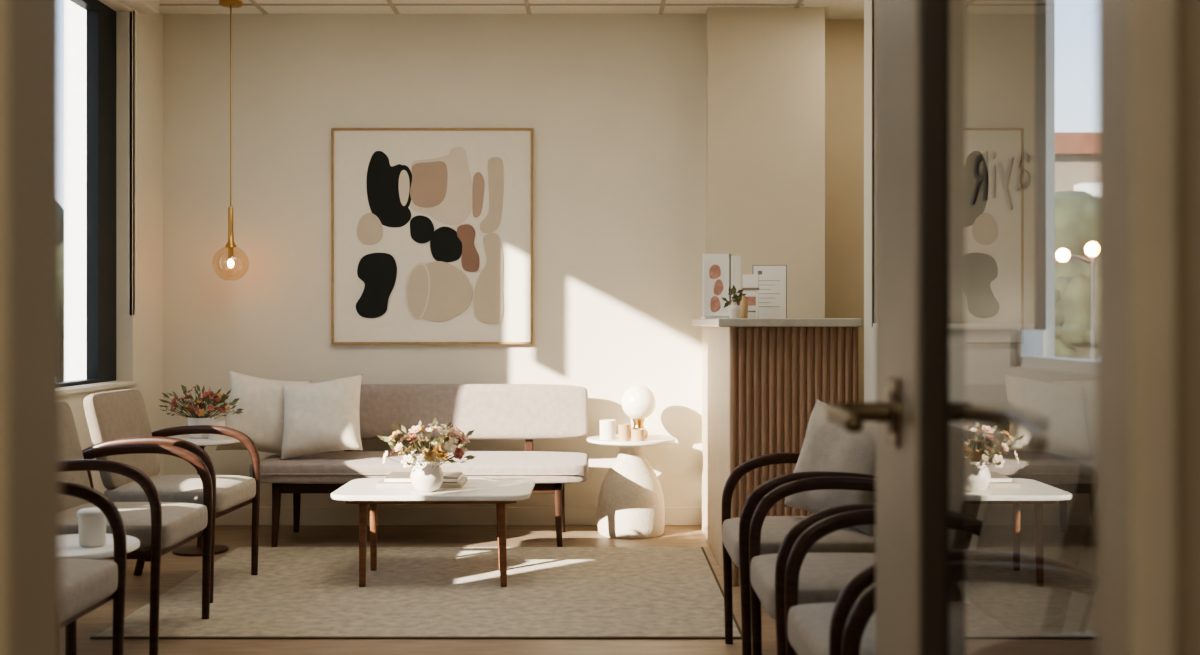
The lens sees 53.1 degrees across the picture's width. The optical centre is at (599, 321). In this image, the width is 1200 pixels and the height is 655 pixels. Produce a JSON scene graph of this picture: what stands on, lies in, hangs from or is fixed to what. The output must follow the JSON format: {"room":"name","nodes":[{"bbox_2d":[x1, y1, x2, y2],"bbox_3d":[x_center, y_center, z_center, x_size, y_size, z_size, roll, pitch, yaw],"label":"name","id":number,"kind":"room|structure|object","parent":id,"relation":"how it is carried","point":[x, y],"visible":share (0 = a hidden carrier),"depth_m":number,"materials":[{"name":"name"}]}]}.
{"room":"waiting room","nodes":[
{"label":"waiting room","id":0,"kind":"room"},
{"bbox_2d":[61,8,162,493],"bbox_3d":[-2.490,-0.290,4.960,0.160,2.820,3.320,0,0,0],"label":"wall","id":1,"kind":"structure","parent":0,"point":[139,336],"depth_m":6.28,"materials":[{"name":"paint"}]},
{"bbox_2d":[64,0,85,381],"bbox_3d":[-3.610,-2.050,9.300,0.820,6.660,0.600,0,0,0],"label":"window","id":2,"kind":"structure","parent":1,"relation":"in","point":[74,15],"depth_m":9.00,"materials":[{"name":"glass"}]},
{"bbox_2d":[61,379,97,386],"bbox_3d":[-2.525,0.303,4.660,0.060,0.035,2.620,0,0,0],"label":"frame","id":3,"kind":"object","parent":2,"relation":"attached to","point":[86,381],"depth_m":5.75,"materials":[{"name":"metal"}]},
{"bbox_2d":[70,0,97,9],"bbox_3d":[-2.525,-1.575,4.660,0.060,0.050,2.620,0,0,0],"label":"window frame","id":4,"kind":"structure","parent":1,"relation":"in","point":[85,4],"depth_m":5.89,"materials":[{"name":"metal"}]},
{"bbox_2d":[61,381,136,394],"bbox_3d":[-2.442,0.314,4.745,0.115,0.023,2.890,0,0,0],"label":"window sill","id":5,"kind":"structure","parent":1,"relation":"on","point":[110,384],"depth_m":5.71,"materials":[{"name":"paint"}]},
{"bbox_2d":[86,0,115,382],"bbox_3d":[-2.525,-0.640,6.080,0.060,1.920,0.220,0,0,0],"label":"frame jamb","id":6,"kind":"object","parent":1,"relation":"attached to","point":[100,23],"visible":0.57,"depth_m":5.99,"materials":[{"name":"black metal"}]},
{"bbox_2d":[122,0,158,314],"bbox_3d":[-2.370,-0.865,4.750,0.120,1.669,3.100,0,0,0],"label":"roller blind","id":7,"kind":"object","parent":1,"relation":"attached to","point":[142,6],"visible":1,"depth_m":6.20,"materials":[{"name":"paint"}]},
{"bbox_2d":[99,0,132,11],"bbox_3d":[-2.490,-1.650,4.745,0.160,0.100,2.890,0,0,0],"label":"wall","id":8,"kind":"structure","parent":0,"point":[116,5],"depth_m":6.08,"materials":[{"name":"paint"}]},
{"bbox_2d":[61,525,776,654],"bbox_3d":[-0.400,1.180,2.400,4.400,0.120,9.200,0,0,0],"label":"floor","id":9,"kind":"structure","parent":0,"point":[175,569],"depth_m":4.53,"materials":[{"name":"brown wood"}]},
{"bbox_2d":[61,481,126,654],"bbox_3d":[-1.643,0.707,3.190,0.577,0.834,0.556,0,0,0],"label":"armchair","id":10,"kind":"object","parent":9,"relation":"on","point":[86,584],"visible":0.48,"depth_m":3.35,"materials":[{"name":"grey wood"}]},
{"bbox_2d":[61,534,139,654],"bbox_3d":[-1.640,0.905,3.720,0.400,0.430,0.400,0,0,0],"label":"side table","id":11,"kind":"object","parent":9,"relation":"on","point":[70,547],"visible":0.35,"depth_m":3.70,"materials":[{"name":"white wood"}]},
{"bbox_2d":[77,507,105,547],"bbox_3d":[-1.565,0.633,3.700,0.088,0.113,0.088,0,0,0],"label":"ceramic cup","id":12,"kind":"object","parent":11,"relation":"on","point":[91,521],"visible":0.86,"depth_m":3.67,"materials":[{"name":"white ceramic"}]},
{"bbox_2d":[61,401,212,654],"bbox_3d":[-1.733,0.707,4.240,0.577,0.834,0.556,0,0,0],"label":"armchair","id":13,"kind":"object","parent":9,"relation":"on","point":[160,527],"visible":0.54,"depth_m":4.20,"materials":[{"name":"brown wood"}]},
{"bbox_2d":[82,389,260,602],"bbox_3d":[-1.788,0.707,5.034,0.577,0.834,0.556,0,0,3],"label":"armchair","id":14,"kind":"object","parent":9,"relation":"on","point":[117,417],"visible":0.67,"depth_m":4.94,"materials":[{"name":"fabric"}]},
{"bbox_2d":[168,434,239,556],"bbox_3d":[-1.950,0.843,5.860,0.420,0.555,0.420,0,0,0],"label":"side table","id":15,"kind":"object","parent":9,"relation":"on","point":[190,550],"visible":0.5,"depth_m":5.79,"materials":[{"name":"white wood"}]},
{"bbox_2d":[159,384,243,438],"bbox_3d":[-1.948,0.435,5.852,0.408,0.259,0.333,0,0,0],"label":"potted flowers","id":16,"kind":"object","parent":15,"relation":"on","point":[199,416],"visible":1,"depth_m":5.83,"materials":[{"name":"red plant"}]},
{"bbox_2d":[208,420,224,439],"bbox_3d":[-1.840,0.520,5.760,0.080,0.090,0.080,0,0,0],"label":"ceramic cup","id":17,"kind":"object","parent":15,"relation":"on","point":[213,422],"visible":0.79,"depth_m":5.73,"materials":[{"name":"white ceramic"}]},
{"bbox_2d":[90,547,741,638],"bbox_3d":[-0.645,1.116,5.088,2.310,0.006,1.705,0,0,0],"label":"area rug","id":18,"kind":"object","parent":9,"relation":"on","point":[296,592],"visible":0.94,"depth_m":4.88,"materials":[{"name":"fabric"}]},
{"bbox_2d":[331,478,534,586],"bbox_3d":[-0.715,0.917,5.260,0.840,0.393,0.560,0,0,0],"label":"coffee table","id":19,"kind":"object","parent":18,"relation":"on","point":[363,492],"visible":0.99,"depth_m":5.05,"materials":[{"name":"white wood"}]},
{"bbox_2d":[376,472,467,487],"bbox_3d":[-0.785,0.699,5.320,0.370,0.042,0.240,0,0,0],"label":"book stack","id":20,"kind":"object","parent":19,"relation":"on","point":[394,479],"visible":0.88,"depth_m":5.22,"materials":[{"name":"paper"}]},
{"bbox_2d":[384,472,462,482],"bbox_3d":[-0.780,0.689,5.325,0.320,0.022,0.210,0,0,0],"label":"book","id":21,"kind":"object","parent":20,"relation":"on","point":[394,477],"depth_m":5.23,"materials":[{"name":"white paper"}]},
{"bbox_2d":[377,417,474,491],"bbox_3d":[-0.739,0.561,5.097,0.413,0.318,0.367,0,0,0],"label":"flower vase","id":22,"kind":"object","parent":19,"relation":"on","point":[427,475],"visible":1,"depth_m":5.05,"materials":[{"name":"white ceramic"}]},
{"bbox_2d":[249,384,588,546],"bbox_3d":[-0.897,0.727,6.186,1.675,0.789,0.649,0,0,0],"label":"sofa","id":23,"kind":"object","parent":9,"relation":"on","point":[527,412],"visible":0.73,"depth_m":6.37,"materials":[{"name":"fabric"}]},
{"bbox_2d":[216,370,311,454],"bbox_3d":[-1.730,0.480,6.191,0.474,0.460,0.222,0,0,-13],"label":"throw pillow","id":24,"kind":"object","parent":23,"relation":"on","point":[261,420],"visible":0.68,"depth_m":6.11,"materials":[{"name":"fabric"}]},
{"bbox_2d":[280,374,362,459],"bbox_3d":[-1.405,0.480,6.058,0.480,0.431,0.251,0,0,7],"label":"throw pillow","id":25,"kind":"object","parent":23,"relation":"on","point":[320,417],"visible":1,"depth_m":5.98,"materials":[{"name":"fabric"}]},
{"bbox_2d":[587,434,675,538],"bbox_3d":[0.165,0.867,6.360,0.472,0.507,0.472,0,0,0],"label":"pedestal side table","id":26,"kind":"object","parent":9,"relation":"on","point":[631,498],"visible":0.94,"depth_m":6.23,"materials":[{"name":"paint"}]},
{"bbox_2d":[600,419,615,439],"bbox_3d":[0.040,0.563,6.280,0.084,0.100,0.084,0,0,0],"label":"candle jar","id":27,"kind":"object","parent":26,"relation":"on","point":[607,426],"visible":1,"depth_m":6.25,"materials":[{"name":"white ceramic"}]},
{"bbox_2d":[618,424,629,440],"bbox_3d":[0.125,0.571,6.200,0.060,0.085,0.060,0,0,0],"label":"candle jar","id":28,"kind":"object","parent":26,"relation":"on","point":[623,429],"visible":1,"depth_m":6.17,"materials":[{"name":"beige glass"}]},
{"bbox_2d":[631,428,644,440],"bbox_3d":[0.195,0.583,6.200,0.072,0.060,0.072,0,0,0],"label":"candle jar","id":29,"kind":"object","parent":26,"relation":"on","point":[637,434],"visible":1,"depth_m":6.17,"materials":[{"name":"beige glass"}]},
{"bbox_2d":[621,385,655,437],"bbox_3d":[0.205,0.474,6.380,0.184,0.277,0.184,0,0,0],"label":"table lamp","id":30,"kind":"object","parent":26,"relation":"on","point":[638,402],"visible":0.93,"depth_m":6.32,"materials":[{"name":"white glass"}]},
{"bbox_2d":[692,318,861,586],"bbox_3d":[0.797,0.552,5.753,0.601,1.135,1.445,0,0,0],"label":"reception desk","id":31,"kind":"object","parent":9,"relation":"on","point":[763,379],"depth_m":5.08,"materials":[{"name":"brown wood"}]},
{"bbox_2d":[701,254,740,318],"bbox_3d":[0.559,-0.165,5.560,0.170,0.300,0.100,0,0,-5],"label":"brochure holder","id":32,"kind":"object","parent":31,"relation":"on","point":[720,271],"visible":0.92,"depth_m":5.54,"materials":[{"name":"paper"}]},
{"bbox_2d":[709,264,720,278],"bbox_3d":[0.530,-0.232,5.535,0.054,0.067,0.001,0,0,-5],"label":"print","id":33,"kind":"object","parent":32,"relation":"attached to","point":[714,272],"depth_m":5.54},
{"bbox_2d":[710,296,720,311],"bbox_3d":[0.533,-0.082,5.535,0.048,0.075,0.001,0,0,-5],"label":"print","id":34,"kind":"object","parent":32,"relation":"on","point":[715,305],"depth_m":5.54},
{"bbox_2d":[714,279,722,294],"bbox_3d":[0.546,-0.160,5.536,0.046,0.074,0.001,0,0,-5],"label":"print","id":35,"kind":"object","parent":32,"relation":"on","point":[718,287],"depth_m":5.54},
{"bbox_2d":[721,285,747,307],"bbox_3d":[0.609,-0.091,5.369,0.122,0.152,0.101,0,0,41],"label":"sprigs","id":36,"kind":"object","parent":31,"relation":"on","point":[736,300],"visible":0.71,"depth_m":5.37,"materials":[{"name":"green plant"}]},
{"bbox_2d":[729,305,740,317],"bbox_3d":[0.585,-0.043,5.200,0.050,0.057,0.050,0,0,0],"label":"plant pot","id":37,"kind":"object","parent":31,"relation":"on","point":[734,310],"visible":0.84,"depth_m":5.18,"materials":[{"name":"white ceramic"}]},
{"bbox_2d":[740,296,747,317],"bbox_3d":[0.630,-0.065,5.260,0.036,0.100,0.036,0,0,0],"label":"bottle","id":38,"kind":"object","parent":31,"relation":"on","point":[743,303],"visible":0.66,"depth_m":5.25,"materials":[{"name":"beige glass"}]},
{"bbox_2d":[742,274,758,317],"bbox_3d":[0.685,-0.115,5.450,0.074,0.200,0.046,0,0,12],"label":"brochure","id":39,"kind":"object","parent":31,"relation":"on","point":[750,288],"visible":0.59,"depth_m":5.43,"materials":[{"name":"paper"}]},
{"bbox_2d":[752,265,786,317],"bbox_3d":[0.787,-0.140,5.570,0.158,0.249,0.060,0,0,6],"label":"sign holder","id":40,"kind":"object","parent":31,"relation":"on","point":[772,278],"visible":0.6,"depth_m":5.55,"materials":[{"name":"paper"}]},
{"bbox_2d":[692,318,861,326],"bbox_3d":[0.797,0.003,5.753,0.601,0.035,1.445,0,0,0],"label":"countertop","id":41,"kind":"structure","parent":31,"relation":"on","point":[718,322],"depth_m":5.03,"materials":[{"name":"stone"}]},
{"bbox_2d":[722,453,874,654],"bbox_3d":[0.703,0.707,3.920,0.577,0.834,0.556,0,0,0],"label":"armchair","id":42,"kind":"object","parent":9,"relation":"on","point":[735,531],"visible":0.25,"depth_m":3.71,"materials":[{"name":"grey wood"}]},
{"bbox_2d":[783,399,874,534],"bbox_3d":[0.795,0.470,3.900,0.200,0.420,0.437,0,0,-43],"label":"throw pillow","id":43,"kind":"object","parent":42,"relation":"on","point":[827,446],"visible":0.51,"depth_m":3.85,"materials":[{"name":"beige fabric"}]},
{"bbox_2d":[749,425,991,654],"bbox_3d":[0.718,0.707,3.270,0.577,0.834,0.556,0,0,0],"label":"armchair","id":44,"kind":"object","parent":9,"relation":"on","point":[822,576],"visible":0.51,"depth_m":3.11,"materials":[{"name":"brown wood"}]},
{"bbox_2d":[875,0,948,654],"bbox_3d":[0.414,-0.026,1.603,0.040,2.268,0.235,0,0,0],"label":"stile","id":45,"kind":"object","parent":9,"relation":"on","point":[897,22],"depth_m":1.51,"materials":[{"name":"paint"}]},
{"bbox_2d":[887,377,899,447],"bbox_3d":[0.391,0.120,1.600,0.006,0.090,0.050,0,0,0],"label":"plate","id":46,"kind":"object","parent":45,"relation":"attached to","point":[893,384],"visible":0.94,"depth_m":1.58,"materials":[{"name":"metal"}]},
{"bbox_2d":[828,391,900,432],"bbox_3d":[0.350,0.120,1.600,0.088,0.056,0.056,0,0,0],"label":"door handle","id":47,"kind":"object","parent":46,"relation":"attached to","point":[888,412],"visible":0.73,"depth_m":1.59,"materials":[{"name":"metal"}]},
{"bbox_2d":[825,405,863,432],"bbox_3d":[0.311,0.123,1.538,0.024,0.026,0.137,0,0,0],"label":"lever","id":48,"kind":"object","parent":47,"relation":"attached to","point":[841,416],"visible":1,"depth_m":1.49,"materials":[{"name":"metal"}]},
{"bbox_3d":[0.437,0.120,1.600,0.006,0.090,0.050,0,0,0],"label":"plate","id":49,"kind":"object","parent":45,"relation":"attached to","visible":0},
{"bbox_2d":[949,402,970,421],"bbox_3d":[0.463,0.120,1.600,0.058,0.056,0.056,0,0,0],"label":"rose","id":50,"kind":"object","parent":49,"relation":"attached to","point":[954,408],"visible":0.2,"depth_m":1.59,"materials":[{"name":"metal"}]},
{"bbox_2d":[960,405,1047,452],"bbox_3d":[0.486,0.127,1.468,0.026,0.036,0.278,0,0,0],"label":"lever","id":51,"kind":"object","parent":50,"relation":"attached to","point":[1029,437],"visible":1,"depth_m":1.41,"materials":[{"name":"metal"}]},
{"bbox_2d":[784,445,1096,654],"bbox_3d":[0.733,0.707,2.664,0.577,0.834,0.556,0,0,-1],"label":"armchair","id":52,"kind":"object","parent":9,"relation":"on","point":[1039,508],"visible":0.73,"depth_m":2.57,"materials":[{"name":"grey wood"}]},
{"bbox_2d":[841,561,1096,654],"bbox_3d":[0.738,0.707,2.020,0.577,0.834,0.556,0,0,0],"label":"armchair","id":53,"kind":"object","parent":9,"relation":"on","point":[1061,643],"visible":0.18,"depth_m":2.27,"materials":[{"name":"brown wood"}]},
{"bbox_2d":[163,14,705,506],"bbox_3d":[-0.985,-0.290,6.720,3.170,2.820,0.200,0,0,0],"label":"wall","id":54,"kind":"structure","parent":0,"point":[614,105],"depth_m":6.62,"materials":[{"name":"paint"}]},
{"bbox_2d":[331,128,532,343],"bbox_3d":[-0.922,-0.472,6.601,1.105,1.187,0.035,0,0,0],"label":"framed artwork","id":55,"kind":"object","parent":54,"relation":"attached to","point":[432,228],"visible":1,"depth_m":6.59,"materials":[{"name":"beige paper"}]},
{"bbox_2d":[215,507,701,524],"bbox_3d":[-0.912,1.070,6.613,2.995,0.100,0.014,0,0,0],"label":"baseboard","id":56,"kind":"structure","parent":54,"relation":"attached to","point":[243,515],"depth_m":6.61,"materials":[{"name":"paint"}]},
{"bbox_2d":[159,0,863,18],"bbox_3d":[-0.400,-1.750,2.400,4.400,0.100,9.200,0,0,0],"label":"ceiling","id":57,"kind":"structure","parent":0,"point":[834,9],"depth_m":6.47,"materials":[{"name":"paint"}]},
{"bbox_2d":[212,0,248,279],"bbox_3d":[-1.957,-0.960,6.360,0.186,1.479,0.186,0,0,0],"label":"pendant lamp","id":58,"kind":"object","parent":57,"relation":"hanging from","point":[230,244],"visible":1,"depth_m":6.35,"materials":[{"name":"gold metal"}]},
{"bbox_2d":[228,247,233,258],"bbox_3d":[-1.957,-0.367,6.360,0.028,0.065,0.028,0,0,0],"label":"socket","id":59,"kind":"object","parent":58,"relation":"attached to","point":[230,249],"depth_m":6.35,"materials":[{"name":"gold metal"}]},
{"bbox_2d":[159,0,803,13],"bbox_3d":[-0.655,-1.697,3.755,3.490,0.006,5.710,0,0,0],"label":"grid","id":60,"kind":"object","parent":57,"relation":"attached to","point":[526,3],"depth_m":6.42,"materials":[{"name":"white metal"}]},
{"bbox_2d":[0,0,1199,654],"bbox_3d":[-0.655,-0.290,0.840,3.510,2.820,0.080,0,0,0],"label":"door frame","id":61,"kind":"structure","parent":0,"point":[30,30],"depth_m":0.85,"materials":[{"name":"paint"}]},
{"bbox_2d":[706,7,824,317],"bbox_3d":[0.900,-0.290,6.665,0.630,2.820,0.370,0,0,0],"label":"wall column","id":62,"kind":"structure","parent":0,"point":[765,66],"depth_m":6.48,"materials":[{"name":"paint"}]},
{"bbox_2d":[825,19,863,402],"bbox_3d":[1.500,-0.290,6.820,0.600,2.820,0.160,0,0,0],"label":"wall","id":63,"kind":"structure","parent":0,"point":[844,38],"depth_m":6.74,"materials":[{"name":"beige paint"}]},
{"bbox_2d":[872,0,1045,329],"bbox_3d":[1.089,-0.815,3.860,0.022,1.670,1.800,0,0,0],"label":"wall","id":64,"kind":"structure","parent":0,"point":[997,48],"depth_m":3.28,"materials":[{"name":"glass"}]},
{"bbox_2d":[864,0,1096,631],"bbox_3d":[1.160,-0.290,3.600,0.120,2.820,2.800,0,0,0],"label":"glass door","id":65,"kind":"structure","parent":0,"point":[980,360],"depth_m":3.22,"materials":[{"name":"glass"}]},
{"bbox_2d":[1017,330,1039,364],"bbox_3d":[1.145,-0.680,3.205,0.050,1.600,0.030,0,0,0],"label":"frame","id":66,"kind":"object","parent":65,"relation":"attached to","point":[1028,341],"visible":0.22,"depth_m":3.19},
{"bbox_2d":[1017,356,1096,374],"bbox_3d":[1.145,0.105,2.710,0.050,0.030,1.020,0,0,0],"label":"window sill","id":67,"kind":"structure","parent":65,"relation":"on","point":[1083,366],"depth_m":2.93,"materials":[{"name":"beige paint"}]},
{"label":"outside","id":68,"kind":"structure","parent":0,"visible":0},
{"bbox_3d":[0.000,1.450,20.000,120.000,0.340,120.000,0,0,0],"label":"ground","id":69,"kind":"structure","parent":68,"visible":0},
{"bbox_2d":[61,210,63,381],"bbox_3d":[-9.413,-0.445,20.962,3.453,3.465,3.751,0,0,0],"label":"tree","id":70,"kind":"object","parent":69,"relation":"on","point":[62,212],"visible":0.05,"depth_m":20.02,"materials":[{"name":"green plant"}]},
{"bbox_2d":[1055,155,1096,192],"bbox_3d":[9.800,-0.750,23.000,8.400,4.060,6.000,0,0,0],"label":"wall","id":71,"kind":"structure","parent":69,"relation":"on","point":[1070,170],"depth_m":20.00,"materials":[{"name":"beige paint"}]},
{"bbox_2d":[1055,132,1096,154],"bbox_3d":[9.800,-2.955,23.000,8.800,0.350,6.400,0,0,0],"label":"roof","id":72,"kind":"structure","parent":71,"relation":"on","point":[1066,143],"depth_m":19.80,"materials":[{"name":"tile"}]},
{"bbox_2d":[1074,183,1096,195],"bbox_3d":[8.350,-0.500,19.850,0.900,3.560,0.300,0,0,0],"label":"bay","id":73,"kind":"object","parent":71,"relation":"attached to","point":[1091,188],"visible":0.14,"depth_m":19.70,"materials":[{"name":"white"}]},
{"bbox_2d":[1055,254,1096,359],"bbox_3d":[5.852,0.185,15.982,2.024,2.210,2.055,0,0,0],"label":"tree","id":74,"kind":"object","parent":69,"relation":"on","point":[1072,276],"visible":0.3,"depth_m":15.23,"materials":[{"name":"green plant"}]},
{"bbox_2d":[1055,191,1096,257],"bbox_3d":[7.223,-0.320,17.680,2.834,3.214,2.436,0,0,22],"label":"tree","id":75,"kind":"object","parent":69,"relation":"on","point":[1075,211],"visible":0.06,"depth_m":16.99,"materials":[{"name":"green plant"}]},
{"bbox_2d":[1056,241,1096,359],"bbox_3d":[5.580,0.170,14.000,0.520,2.220,0.180,0,0,0],"label":"street lamp","id":76,"kind":"object","parent":69,"relation":"on","point":[1062,255],"visible":0.81,"depth_m":13.98,"materials":[{"name":"white metal"}]},
{"bbox_3d":[0.414,-1.115,1.220,0.040,0.090,0.530,0,0,0],"label":"door","id":77,"kind":"structure","parent":0,"visible":0},
{"bbox_2d":[1097,0,1179,654],"bbox_3d":[0.414,-0.026,0.922,0.040,2.268,0.065,0,0,0],"label":"stile","id":78,"kind":"object","parent":77,"relation":"attached to","point":[1138,41],"visible":1,"depth_m":0.89,"materials":[{"name":"paint"}]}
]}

